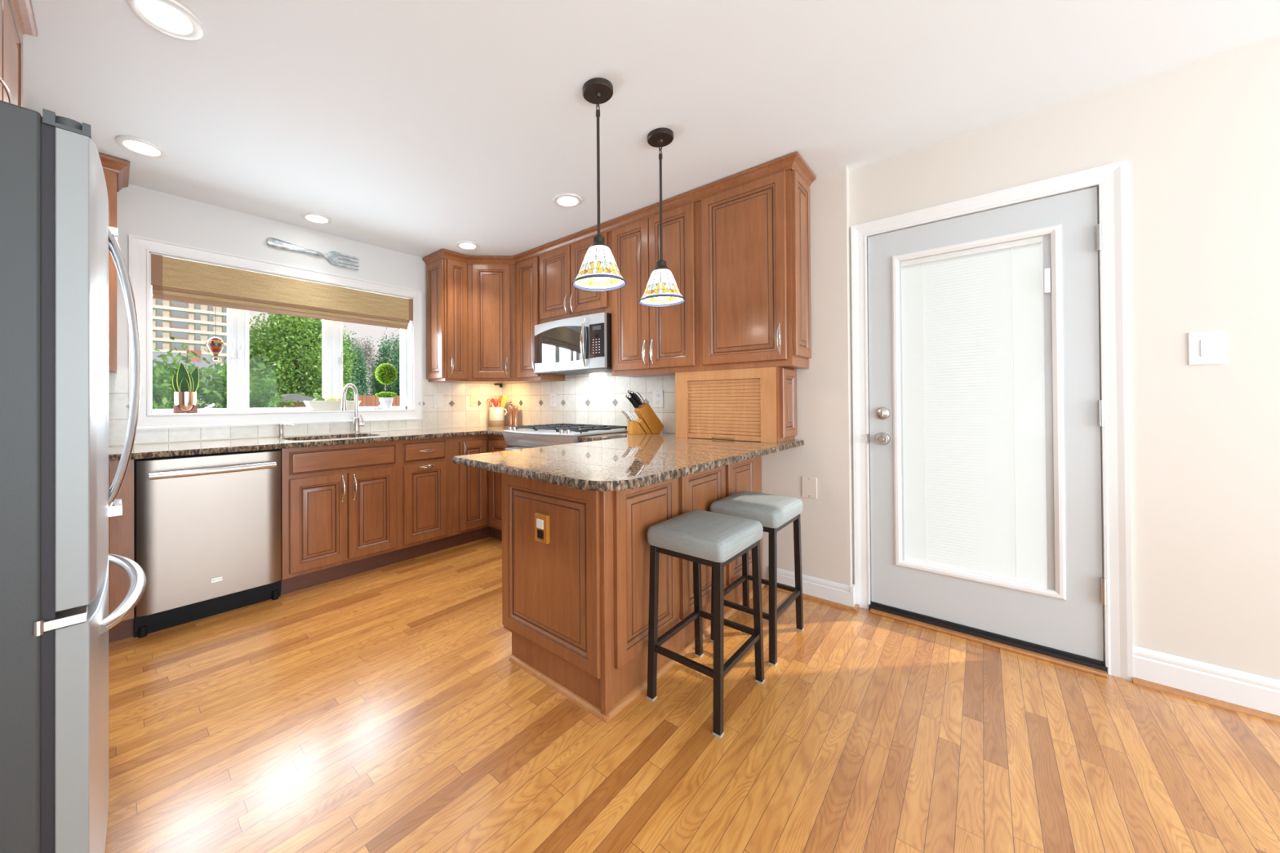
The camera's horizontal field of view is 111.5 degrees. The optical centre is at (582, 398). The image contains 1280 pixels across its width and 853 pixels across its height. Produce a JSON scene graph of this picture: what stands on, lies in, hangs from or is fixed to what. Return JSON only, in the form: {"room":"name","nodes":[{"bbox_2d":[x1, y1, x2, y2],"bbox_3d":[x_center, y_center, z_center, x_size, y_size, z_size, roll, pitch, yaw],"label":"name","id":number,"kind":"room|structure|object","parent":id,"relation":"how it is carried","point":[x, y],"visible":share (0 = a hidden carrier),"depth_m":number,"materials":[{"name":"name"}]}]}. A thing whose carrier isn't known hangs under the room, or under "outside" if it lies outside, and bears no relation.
{"room":"kitchen","nodes":[
{"label":"kitchen","id":0,"kind":"room"},
{"bbox_2d":[108,183,502,445],"bbox_3d":[-2.125,0.011,3.227,0.182,2.552,3.660,-1,0,43],"label":"wall","id":1,"kind":"structure","parent":0,"point":[141,211],"depth_m":2.98,"materials":[{"name":"white paint"}]},
{"bbox_2d":[102,168,116,372],"bbox_3d":[-2.838,-0.684,2.093,0.357,1.062,0.805,-1,0,43],"label":"upper cabinet","id":2,"kind":"object","parent":1,"relation":"attached to","point":[110,176],"visible":0.02,"depth_m":2.29,"materials":[{"name":"brown wood"}]},
{"bbox_2d":[98,153,129,191],"bbox_3d":[-2.828,-1.232,2.116,0.350,0.058,0.853,-1,0,43],"label":"crown molding","id":3,"kind":"structure","parent":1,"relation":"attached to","point":[122,167],"depth_m":2.30,"materials":[{"name":"brown wood"}]},
{"bbox_2d":[128,234,422,430],"bbox_3d":[-2.096,-0.389,3.253,0.164,1.146,1.809,-1,0,43],"label":"window","id":4,"kind":"structure","parent":1,"relation":"in","point":[237,412],"depth_m":3.01,"materials":[{"name":"white paint"}]},
{"bbox_2d":[171,363,199,413],"bbox_3d":[-2.528,-0.069,2.765,0.105,0.318,0.129,-1,0,43],"label":"snake plant","id":5,"kind":"object","parent":4,"relation":"on","point":[185,384],"visible":0.98,"depth_m":2.74,"materials":[{"name":"green plant"}]},
{"bbox_2d":[205,337,224,360],"bbox_3d":[-2.434,-0.565,2.875,0.096,0.622,0.098,-1,0,43],"label":"ornament","id":6,"kind":"object","parent":4,"relation":"hanging from","point":[215,344],"visible":0.97,"depth_m":2.85,"materials":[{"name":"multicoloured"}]},
{"bbox_2d":[151,253,413,329],"bbox_3d":[-2.059,-0.742,3.227,0.041,0.266,1.635,-1,0,43],"label":"roman shade","id":7,"kind":"object","parent":4,"relation":"attached to","point":[172,279],"visible":1,"depth_m":3.05,"materials":[{"name":"beige fabric"}]},
{"bbox_2d":[303,400,360,410],"bbox_3d":[-1.949,0.051,3.392,0.086,0.076,0.396,-1,0,43],"label":"dough bowl","id":8,"kind":"object","parent":4,"relation":"on","point":[311,405],"visible":0.7,"depth_m":3.33,"materials":[{"name":"beige ceramic"}]},
{"bbox_2d":[313,393,324,400],"bbox_3d":[-2.013,-0.006,3.321,0.031,0.070,0.082,-1,0,43],"label":"squash","id":9,"kind":"object","parent":8,"relation":"in","point":[317,396],"visible":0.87,"depth_m":3.31,"materials":[{"name":"green food"}]},
{"bbox_2d":[325,397,338,400],"bbox_3d":[-1.953,0.016,3.382,0.051,0.053,0.105,-1,0,43],"label":"squash","id":10,"kind":"object","parent":8,"relation":"in","point":[331,398],"visible":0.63,"depth_m":3.37,"materials":[{"name":"yellow food"}]},
{"bbox_2d":[374,363,397,409],"bbox_3d":[-1.670,-0.108,3.690,0.139,0.395,0.189,-1,0,43],"label":"topiary","id":11,"kind":"object","parent":4,"relation":"on","point":[386,374],"visible":1,"depth_m":3.65,"materials":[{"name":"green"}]},
{"bbox_2d":[108,368,502,444],"bbox_3d":[-2.039,0.048,3.208,0.011,0.447,3.548,-1,0,43],"label":"tile backsplash","id":12,"kind":"structure","parent":1,"relation":"attached to","point":[460,414],"depth_m":3.31,"materials":[{"name":"white tile"}]},
{"bbox_2d":[266,237,359,270],"bbox_3d":[-1.997,-1.085,3.254,0.036,0.109,0.614,-1,0,43],"label":"fork","id":13,"kind":"object","parent":1,"relation":"attached to","point":[332,257],"visible":1,"depth_m":3.25,"materials":[{"name":"silver metal"}]},
{"bbox_2d":[433,393,442,408],"bbox_3d":[-1.321,0.019,3.971,0.012,0.133,0.091,-1,0,43],"label":"light switch","id":14,"kind":"object","parent":1,"relation":"attached to","point":[437,397],"visible":1,"depth_m":3.97,"materials":[{"name":"white plastic"}]},
{"bbox_2d":[426,257,467,382],"bbox_3d":[-1.201,-0.685,3.871,0.357,1.062,0.244,-1,0,43],"label":"upper cabinet","id":15,"kind":"object","parent":1,"relation":"attached to","point":[446,279],"visible":1,"depth_m":3.77,"materials":[{"name":"brown wood"}]},
{"bbox_2d":[470,394,477,406],"bbox_3d":[-1.063,0.014,4.254,0.009,0.124,0.083,-1,0,43],"label":"wall outlet","id":16,"kind":"object","parent":1,"relation":"attached to","point":[473,397],"visible":1,"depth_m":4.25,"materials":[{"name":"beige plastic"}]},
{"bbox_2d":[455,263,537,384],"bbox_3d":[-0.821,-0.686,4.100,0.606,1.062,0.606,-1,0,43],"label":"upper cabinet","id":17,"kind":"object","parent":1,"relation":"attached to","point":[491,288],"visible":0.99,"depth_m":3.87,"materials":[{"name":"brown wood"}]},
{"bbox_2d":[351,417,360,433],"bbox_3d":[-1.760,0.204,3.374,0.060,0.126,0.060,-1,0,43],"label":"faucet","id":18,"kind":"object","parent":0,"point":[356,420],"depth_m":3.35,"materials":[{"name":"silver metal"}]},
{"bbox_2d":[378,397,393,409],"bbox_3d":[-1.670,0.038,3.692,0.111,0.102,0.112,-1,0,43],"label":"pot","id":19,"kind":"object","parent":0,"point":[385,402],"depth_m":3.66,"materials":[{"name":"white ceramic"}]},
{"bbox_2d":[22,0,1279,257],"bbox_3d":[0.778,-1.374,0.723,7.950,0.150,4.010,-1,0,43],"label":"ceiling","id":20,"kind":"structure","parent":0,"point":[420,128],"depth_m":1.78,"materials":[{"name":"white paint"}]},
{"bbox_2d":[13,0,37,37],"bbox_3d":[-1.711,-1.246,0.923,1.070,0.058,0.612,-1,0,43],"label":"crown molding","id":21,"kind":"structure","parent":20,"relation":"attached to","point":[24,10],"depth_m":1.42,"materials":[{"name":"brown wood"}]},
{"bbox_2d":[115,135,168,158],"bbox_3d":[-2.220,-1.265,2.187,0.188,0.010,0.188,-1,0,43],"label":"recessed light","id":22,"kind":"object","parent":20,"relation":"in","point":[138,146],"visible":1,"depth_m":2.18,"materials":[{"name":"white plastic"}]},
{"bbox_2d":[126,0,204,40],"bbox_3d":[-1.388,-1.275,1.447,0.188,0.010,0.188,-1,0,43],"label":"recessed light","id":23,"kind":"object","parent":20,"relation":"in","point":[171,18],"visible":1,"depth_m":1.45,"materials":[{"name":"white plastic"}]},
{"bbox_2d":[301,212,332,224],"bbox_3d":[-1.863,-1.262,3.040,0.188,0.010,0.188,-1,0,43],"label":"recessed light","id":24,"kind":"object","parent":20,"relation":"in","point":[316,218],"visible":1,"depth_m":3.03,"materials":[{"name":"white plastic"}]},
{"bbox_2d":[455,240,479,249],"bbox_3d":[-0.950,-1.265,3.586,0.188,0.010,0.188,-1,0,43],"label":"recessed light","id":25,"kind":"object","parent":20,"relation":"in","point":[464,245],"visible":1,"depth_m":3.57,"materials":[{"name":"white plastic"}]},
{"bbox_2d":[553,193,582,208],"bbox_3d":[-0.095,-1.275,2.796,0.188,0.010,0.188,-1,0,43],"label":"recessed light","id":26,"kind":"object","parent":20,"relation":"in","point":[563,200],"visible":1,"depth_m":2.78,"materials":[{"name":"white plastic"}]},
{"bbox_2d":[572,77,626,291],"bbox_3d":[0.066,-0.880,1.799,0.225,0.814,0.225,-1,0,43],"label":"pendant lamp","id":27,"kind":"object","parent":20,"relation":"hanging from","point":[599,271],"visible":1,"depth_m":1.77,"materials":[{"name":"white glass"}]},
{"bbox_2d":[638,127,685,306],"bbox_3d":[0.384,-0.880,2.120,0.225,0.814,0.225,-1,0,43],"label":"pendant lamp","id":28,"kind":"object","parent":20,"relation":"hanging from","point":[661,290],"visible":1,"depth_m":2.09,"materials":[{"name":"white glass"}]},
{"bbox_2d":[104,536,1279,852],"bbox_3d":[0.843,1.202,0.664,7.720,0.100,3.910,-1,0,43],"label":"floor","id":29,"kind":"structure","parent":0,"point":[386,708],"depth_m":1.46,"materials":[{"name":"brown wood"}]},
{"bbox_2d":[0,100,146,852],"bbox_3d":[-1.570,0.284,0.993,0.921,1.733,0.804,-1,0,43],"label":"refrigerator","id":30,"kind":"object","parent":29,"relation":"on","point":[57,503],"visible":1,"depth_m":0.88,"materials":[{"name":"grey metal"}]},
{"bbox_2d":[108,459,133,643],"bbox_3d":[-2.607,0.741,2.088,0.644,0.886,0.610,-1,0,43],"label":"base cabinet","id":31,"kind":"object","parent":29,"relation":"on","point":[121,527],"visible":0.02,"depth_m":2.10,"materials":[{"name":"brown wood"}]},
{"bbox_2d":[133,448,281,638],"bbox_3d":[-2.163,0.744,2.509,0.666,0.878,0.610,-1,0,43],"label":"dishwasher","id":32,"kind":"object","parent":29,"relation":"on","point":[207,526],"visible":1,"depth_m":2.30,"materials":[{"name":"silver metal"}]},
{"bbox_2d":[280,440,399,595],"bbox_3d":[-1.746,0.740,3.022,0.644,0.886,0.705,-1,0,43],"label":"base cabinet","id":33,"kind":"object","parent":29,"relation":"on","point":[340,504],"visible":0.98,"depth_m":2.79,"materials":[{"name":"brown wood"}]},
{"bbox_2d":[396,436,452,562],"bbox_3d":[-1.364,0.740,3.437,0.644,0.886,0.422,-1,0,43],"label":"base cabinet","id":34,"kind":"object","parent":29,"relation":"on","point":[425,464],"visible":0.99,"depth_m":3.23,"materials":[{"name":"brown wood"}]},
{"bbox_2d":[449,434,509,547],"bbox_3d":[-0.810,0.739,3.845,0.905,0.886,0.930,-1,0,43],"label":"base cabinet","id":35,"kind":"object","parent":29,"relation":"on","point":[477,493],"visible":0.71,"depth_m":3.54,"materials":[{"name":"brown wood"}]},
{"bbox_2d":[108,424,522,461],"bbox_3d":[-1.694,0.279,2.890,0.922,0.030,3.546,-1,0,43],"label":"countertop","id":36,"kind":"structure","parent":35,"relation":"on","point":[199,447],"depth_m":2.71,"materials":[{"name":"brown stone"}]},
{"bbox_2d":[276,422,293,437],"bbox_3d":[-2.075,0.218,3.029,0.043,0.098,0.098,-1,0,43],"label":"soap dispenser","id":37,"kind":"object","parent":36,"relation":"on","point":[280,425],"visible":0.99,"depth_m":3.00,"materials":[{"name":"grey metal"}]},
{"bbox_2d":[340,383,364,433],"bbox_3d":[-1.768,0.074,3.313,0.079,0.385,0.221,0,0,15],"label":"kitchen faucet","id":38,"kind":"object","parent":36,"relation":"on","point":[356,420],"visible":1,"depth_m":3.35,"materials":[{"name":"grey metal"}]},
{"bbox_2d":[488,407,507,426],"bbox_3d":[-0.847,0.174,4.322,0.163,0.184,0.150,0,0,-26],"label":"utensil crock","id":39,"kind":"object","parent":36,"relation":"on","point":[496,415],"visible":0.98,"depth_m":4.25,"materials":[{"name":"white ceramic"}]},
{"bbox_2d":[493,399,498,407],"bbox_3d":[-0.861,0.121,4.307,0.051,0.246,0.024,0,0,9],"label":"serving spoon","id":40,"kind":"object","parent":39,"relation":"in","point":[495,402],"visible":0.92,"depth_m":4.30,"materials":[{"name":"red plastic"}]},
{"bbox_2d":[497,395,502,407],"bbox_3d":[-0.824,0.104,4.329,0.075,0.281,0.021,0,0,3],"label":"wooden spoon","id":41,"kind":"object","parent":39,"relation":"in","point":[500,399],"visible":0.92,"depth_m":4.32,"materials":[{"name":"brown wood"}]},
{"bbox_2d":[500,395,507,407],"bbox_3d":[-0.798,0.102,4.308,0.115,0.288,0.016,0,0,-1],"label":"spatula","id":42,"kind":"object","parent":39,"relation":"in","point":[504,397],"visible":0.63,"depth_m":4.31,"materials":[{"name":"yellow plastic"}]},
{"bbox_2d":[507,401,514,426],"bbox_3d":[-0.711,0.146,4.311,0.062,0.237,0.062,-1,0,43],"label":"pepper mill","id":43,"kind":"object","parent":36,"relation":"on","point":[510,403],"visible":0.8,"depth_m":4.29,"materials":[{"name":"brown wood"}]},
{"bbox_2d":[511,406,518,426],"bbox_3d":[-0.662,0.169,4.266,0.062,0.191,0.062,-1,0,43],"label":"pepper mill","id":44,"kind":"object","parent":36,"relation":"on","point":[514,409],"visible":1,"depth_m":4.24,"materials":[{"name":"brown wood"}]},
{"bbox_2d":[502,423,627,450],"bbox_3d":[-0.124,0.676,3.351,0.758,0.937,0.742,-1,0,43],"label":"gas range","id":45,"kind":"object","parent":29,"relation":"on","point":[540,435],"visible":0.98,"depth_m":3.16,"materials":[{"name":"silver metal"}]},
{"bbox_2d":[502,427,627,436],"bbox_3d":[-0.127,0.246,3.353,0.758,0.015,0.742,-1,0,43],"label":"cooktop","id":46,"kind":"object","parent":45,"relation":"in","point":[522,432],"depth_m":3.13,"materials":[{"name":"grey metal"}]},
{"bbox_2d":[501,456,764,723],"bbox_3d":[0.381,0.722,2.338,0.621,0.886,1.565,-1,0,43],"label":"base cabinet","id":47,"kind":"object","parent":29,"relation":"on","point":[575,606],"visible":0.66,"depth_m":1.74,"materials":[{"name":"brown wood"}]},
{"bbox_2d":[534,512,550,544],"bbox_3d":[-0.166,0.526,1.765,0.076,0.115,0.025,-1,0,43],"label":"peninsula outlet","id":48,"kind":"object","parent":47,"relation":"attached to","point":[542,521],"visible":1,"depth_m":1.75,"materials":[{"name":"brown wood"}]},
{"bbox_2d":[536,518,543,528],"bbox_3d":[-0.172,0.506,1.758,0.040,0.038,0.006,-1,0,43],"label":"socket","id":49,"kind":"object","parent":48,"relation":"attached to","point":[540,522],"depth_m":1.75,"materials":[{"name":"white plastic"}]},
{"bbox_2d":[537,528,543,539],"bbox_3d":[-0.171,0.548,1.759,0.036,0.034,0.003,-1,0,43],"label":"socket","id":50,"kind":"object","parent":48,"relation":"attached to","point":[540,531],"depth_m":1.76,"materials":[{"name":"black plastic"}]},
{"bbox_2d":[452,431,804,491],"bbox_3d":[0.250,0.262,2.300,1.216,0.030,1.815,-1,0,43],"label":"countertop","id":51,"kind":"structure","parent":47,"relation":"on","point":[620,461],"depth_m":1.78,"materials":[{"name":"brown stone"}]},
{"bbox_2d":[627,403,663,434],"bbox_3d":[0.457,0.140,3.133,0.249,0.221,0.088,0,0,-16],"label":"knife block","id":52,"kind":"object","parent":51,"relation":"on","point":[647,422],"visible":0.95,"depth_m":3.09,"materials":[{"name":"brown wood"}]},
{"bbox_2d":[624,410,633,421],"bbox_3d":[0.328,0.123,3.062,0.071,0.084,0.008,0,0,-16],"label":"knife","id":53,"kind":"object","parent":52,"relation":"in","point":[625,411],"visible":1,"depth_m":3.06,"materials":[{"name":"silver metal"}]},
{"bbox_2d":[626,411,635,422],"bbox_3d":[0.347,0.127,3.067,0.071,0.084,0.008,0,0,-16],"label":"knife","id":54,"kind":"object","parent":52,"relation":"in","point":[629,413],"visible":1,"depth_m":3.06,"materials":[{"name":"silver metal"}]},
{"bbox_2d":[626,395,637,409],"bbox_3d":[0.360,0.025,3.105,0.092,0.107,0.011,0,0,-16],"label":"knife","id":55,"kind":"object","parent":52,"relation":"in","point":[627,395],"visible":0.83,"depth_m":3.10,"materials":[{"name":"black plastic"}]},
{"bbox_2d":[628,395,639,409],"bbox_3d":[0.369,0.027,3.081,0.088,0.102,0.011,0,0,-16],"label":"knife","id":56,"kind":"object","parent":52,"relation":"in","point":[629,397],"visible":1,"depth_m":3.08,"materials":[{"name":"black plastic"}]},
{"bbox_2d":[628,390,641,406],"bbox_3d":[0.380,-0.001,3.111,0.102,0.120,0.011,0,0,-16],"label":"knife","id":57,"kind":"object","parent":52,"relation":"in","point":[629,392],"visible":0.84,"depth_m":3.11,"materials":[{"name":"black plastic"}]},
{"bbox_2d":[631,391,643,407],"bbox_3d":[0.389,0.001,3.087,0.098,0.115,0.011,0,0,-16],"label":"knife","id":58,"kind":"object","parent":52,"relation":"in","point":[632,392],"visible":1,"depth_m":3.08,"materials":[{"name":"black plastic"}]},
{"bbox_2d":[635,391,645,404],"bbox_3d":[0.415,-0.005,3.117,0.082,0.096,0.015,0,0,-16],"label":"knife","id":59,"kind":"object","parent":52,"relation":"in","point":[637,393],"visible":0.99,"depth_m":3.11,"materials":[{"name":"silver metal"}]},
{"bbox_2d":[675,366,797,443],"bbox_3d":[0.941,0.035,2.686,0.654,0.418,0.298,-1,0,43],"label":"appliance garage","id":60,"kind":"object","parent":51,"relation":"on","point":[759,404],"visible":1,"depth_m":2.53,"materials":[{"name":"brown wood"}]},
{"bbox_2d":[646,509,764,738],"bbox_3d":[0.497,0.827,1.737,0.320,0.668,0.412,-1,0,43],"label":"bar stool","id":61,"kind":"object","parent":29,"relation":"on","point":[710,539],"visible":1,"depth_m":1.67,"materials":[{"name":"grey leather"}]},
{"bbox_2d":[710,490,804,666],"bbox_3d":[0.862,0.827,2.135,0.320,0.668,0.412,-1,0,43],"label":"bar stool","id":62,"kind":"object","parent":29,"relation":"on","point":[775,513],"visible":0.8,"depth_m":2.04,"materials":[{"name":"grey leather"}]},
{"bbox_2d":[502,34,1279,679],"bbox_3d":[2.002,-0.023,2.041,7.860,2.552,0.214,-1,0,43],"label":"wall","id":63,"kind":"structure","parent":0,"point":[1198,141],"depth_m":1.71,"materials":[{"name":"beige paint"}]},
{"bbox_2d":[515,256,564,382],"bbox_3d":[-0.394,-0.690,3.875,0.326,1.062,0.357,-1,0,43],"label":"upper cabinet","id":64,"kind":"object","parent":63,"relation":"attached to","point":[527,272],"visible":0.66,"depth_m":3.77,"materials":[{"name":"brown wood"}]},
{"bbox_2d":[549,392,556,406],"bbox_3d":[-0.270,0.006,3.984,0.091,0.133,0.009,-1,0,43],"label":"wall outlet","id":65,"kind":"object","parent":63,"relation":"attached to","point":[553,396],"visible":1,"depth_m":3.98,"materials":[{"name":"white plastic"}]},
{"bbox_2d":[539,231,611,324],"bbox_3d":[0.008,-0.923,3.505,0.769,0.606,0.357,-1,0,43],"label":"upper cabinet","id":66,"kind":"object","parent":63,"relation":"attached to","point":[559,300],"visible":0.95,"depth_m":3.43,"materials":[{"name":"brown wood"}]},
{"bbox_2d":[534,312,611,375],"bbox_3d":[-0.017,-0.415,3.469,0.757,0.406,0.442,-1,0,43],"label":"microwave","id":67,"kind":"object","parent":66,"relation":"attached to","point":[580,344],"visible":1,"depth_m":3.28,"materials":[{"name":"silver metal"}]},
{"bbox_2d":[502,372,675,433],"bbox_3d":[0.023,0.023,3.729,2.339,0.495,0.011,-1,0,43],"label":"tile backsplash","id":68,"kind":"structure","parent":63,"relation":"attached to","point":[601,389],"depth_m":3.68,"materials":[{"name":"white tile"}]},
{"bbox_2d":[422,151,816,266],"bbox_3d":[-0.016,-1.244,3.240,3.098,0.058,0.512,-1,0,31],"label":"crown molding","id":69,"kind":"structure","parent":63,"relation":"attached to","point":[793,161],"depth_m":2.86,"materials":[{"name":"brown wood"}]},
{"bbox_2d":[610,200,700,377],"bbox_3d":[0.549,-0.701,3.007,0.694,1.062,0.357,-1,0,43],"label":"upper cabinet","id":70,"kind":"object","parent":63,"relation":"attached to","point":[646,341],"visible":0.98,"depth_m":2.87,"materials":[{"name":"brown wood"}]},
{"bbox_2d":[652,390,663,407],"bbox_3d":[0.559,-0.001,3.221,0.092,0.132,0.009,-1,0,43],"label":"wall outlet","id":71,"kind":"object","parent":63,"relation":"attached to","point":[657,395],"visible":1,"depth_m":3.22,"materials":[{"name":"white plastic"}]},
{"bbox_2d":[698,168,811,370],"bbox_3d":[1.010,-0.707,2.582,0.558,1.062,0.357,-1,0,43],"label":"upper cabinet","id":72,"kind":"object","parent":63,"relation":"attached to","point":[755,307],"visible":1,"depth_m":2.44,"materials":[{"name":"brown wood"}]},
{"bbox_2d":[801,476,817,498],"bbox_3d":[1.324,0.517,2.534,0.080,0.120,0.007,-1,0,43],"label":"wall plate","id":73,"kind":"object","parent":63,"relation":"attached to","point":[809,485],"visible":1,"depth_m":2.53,"materials":[{"name":"beige plastic"}]},
{"bbox_2d":[767,568,859,613],"bbox_3d":[1.336,1.097,2.536,0.471,0.125,0.082,-1,0,43],"label":"baseboard","id":74,"kind":"structure","parent":63,"relation":"attached to","point":[828,593],"depth_m":2.47,"materials":[{"name":"white paint"}]},
{"bbox_2d":[851,160,1133,681],"bbox_3d":[1.909,0.090,2.138,0.974,2.127,0.198,-1,0,43],"label":"door","id":75,"kind":"structure","parent":63,"relation":"in","point":[963,382],"depth_m":2.04,"materials":[{"name":"white paint"}]},
{"bbox_2d":[901,242,1045,586],"bbox_3d":[1.891,0.068,2.133,0.517,1.561,0.008,-1,0,43],"label":"blind","id":76,"kind":"object","parent":75,"relation":"attached to","point":[973,490],"depth_m":2.11,"materials":[{"name":"white fabric"}]},
{"bbox_2d":[1132,645,1279,723],"bbox_3d":[3.515,1.064,0.586,3.482,0.140,0.035,-1,0,43],"label":"baseboard","id":77,"kind":"structure","parent":63,"relation":"attached to","point":[1242,692],"depth_m":1.64,"materials":[{"name":"white paint"}]},
{"bbox_2d":[1187,330,1226,364],"bbox_3d":[2.378,-0.194,1.651,0.085,0.126,0.010,-1,0,43],"label":"light switch","id":78,"kind":"object","parent":63,"relation":"attached to","point":[1205,348],"visible":1,"depth_m":1.65,"materials":[{"name":"white plastic"}]},
{"label":"outside","id":79,"kind":"structure","parent":0,"visible":0},
{"bbox_3d":[-46.466,2.575,80.552,169.820,0.200,130.000,-1,0,43],"label":"ground","id":80,"kind":"structure","parent":79,"visible":0},
{"bbox_2d":[151,349,203,408],"bbox_3d":[-4.757,0.592,4.323,1.224,2.505,1.690,-1,0,27],"label":"shrub","id":81,"kind":"object","parent":80,"relation":"on","point":[158,393],"visible":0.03,"depth_m":4.55,"materials":[{"name":"green plant"}]},
{"bbox_2d":[151,350,222,408],"bbox_3d":[-12.983,0.268,10.892,6.300,3.170,5.500,-1,0,43],"label":"neighbor house","id":82,"kind":"structure","parent":80,"relation":"on","point":[202,363],"depth_m":11.84,"materials":[{"name":"white concrete"}]},
{"bbox_2d":[151,288,250,407],"bbox_3d":[-110.312,-12.888,118.099,15.300,32.001,29.409,-1,0,43],"label":"apartment building","id":83,"kind":"structure","parent":80,"relation":"on","point":[192,325],"depth_m":113.86,"materials":[{"name":"beige concrete"}]},
{"bbox_2d":[151,336,281,408],"bbox_3d":[-4.373,0.575,5.060,1.500,2.553,1.337,0,0,-25],"label":"shrub","id":84,"kind":"object","parent":80,"relation":"on","point":[218,383],"visible":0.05,"depth_m":4.92,"materials":[{"name":"green plant"}]},
{"bbox_2d":[213,355,298,408],"bbox_3d":[-3.687,0.661,4.982,0.932,2.493,1.019,-1,0,28],"label":"shrub","id":85,"kind":"object","parent":80,"relation":"on","point":[260,395],"visible":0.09,"depth_m":4.91,"materials":[{"name":"green plant"}]},
{"bbox_2d":[222,312,366,400],"bbox_3d":[-11.225,-1.135,16.921,4.354,6.392,4.482,0,0,2],"label":"tree","id":86,"kind":"object","parent":80,"relation":"on","point":[303,335],"visible":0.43,"depth_m":15.96,"materials":[{"name":"green plant"}]},
{"bbox_2d":[279,393,317,407],"bbox_3d":[-8.219,0.844,12.145,1.400,1.970,1.400,-1,0,43],"label":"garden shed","id":87,"kind":"object","parent":80,"relation":"on","point":[295,397],"visible":0.19,"depth_m":11.73,"materials":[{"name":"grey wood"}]},
{"bbox_2d":[280,353,360,400],"bbox_3d":[-12.902,-0.661,20.962,4.040,5.382,3.337,0,0,-29],"label":"tree","id":88,"kind":"object","parent":80,"relation":"on","point":[350,399],"visible":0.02,"depth_m":22.17,"materials":[{"name":"green plant"}]},
{"bbox_2d":[342,331,371,400],"bbox_3d":[-12.806,-0.609,24.035,2.052,6.372,1.838,0,0,2],"label":"tree","id":89,"kind":"object","parent":80,"relation":"on","point":[362,383],"visible":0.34,"depth_m":23.89,"materials":[{"name":"green plant"}]},
{"bbox_2d":[351,333,377,406],"bbox_3d":[-14.322,-0.863,28.202,2.638,7.218,2.548,0,0,-18],"label":"tree","id":90,"kind":"object","parent":80,"relation":"on","point":[366,349],"visible":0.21,"depth_m":28.11,"materials":[{"name":"grey plant"}]},
{"bbox_2d":[352,395,399,406],"bbox_3d":[-7.002,0.856,16.462,0.060,1.979,3.200,-1,0,43],"label":"fence","id":91,"kind":"object","parent":80,"relation":"on","point":[366,401],"visible":0.12,"depth_m":15.75,"materials":[{"name":"brown wood"}]},
{"bbox_2d":[366,327,399,397],"bbox_3d":[-11.198,-0.638,25.571,2.716,7.062,2.523,0,0,-19],"label":"tree","id":92,"kind":"object","parent":80,"relation":"on","point":[379,387],"visible":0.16,"depth_m":25.26,"materials":[{"name":"green plant"}]},
{"bbox_2d":[391,359,399,395],"bbox_3d":[-9.224,-0.256,23.360,2.045,5.208,1.983,0,0,-4],"label":"tree","id":93,"kind":"object","parent":80,"relation":"on","point":[397,388],"visible":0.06,"depth_m":22.93,"materials":[{"name":"green plant"}]},
{"bbox_3d":[-0.492,-0.073,-0.710,7.600,2.452,0.120,-1,0,43],"label":"wall","id":94,"kind":"structure","parent":0,"visible":0},
{"bbox_2d":[0,0,22,106],"bbox_3d":[-1.690,-0.929,0.909,1.020,0.600,0.619,-1,0,43],"label":"upper cabinet","id":95,"kind":"object","parent":94,"relation":"attached to","point":[11,33],"visible":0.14,"depth_m":1.28,"materials":[{"name":"brown wood"}]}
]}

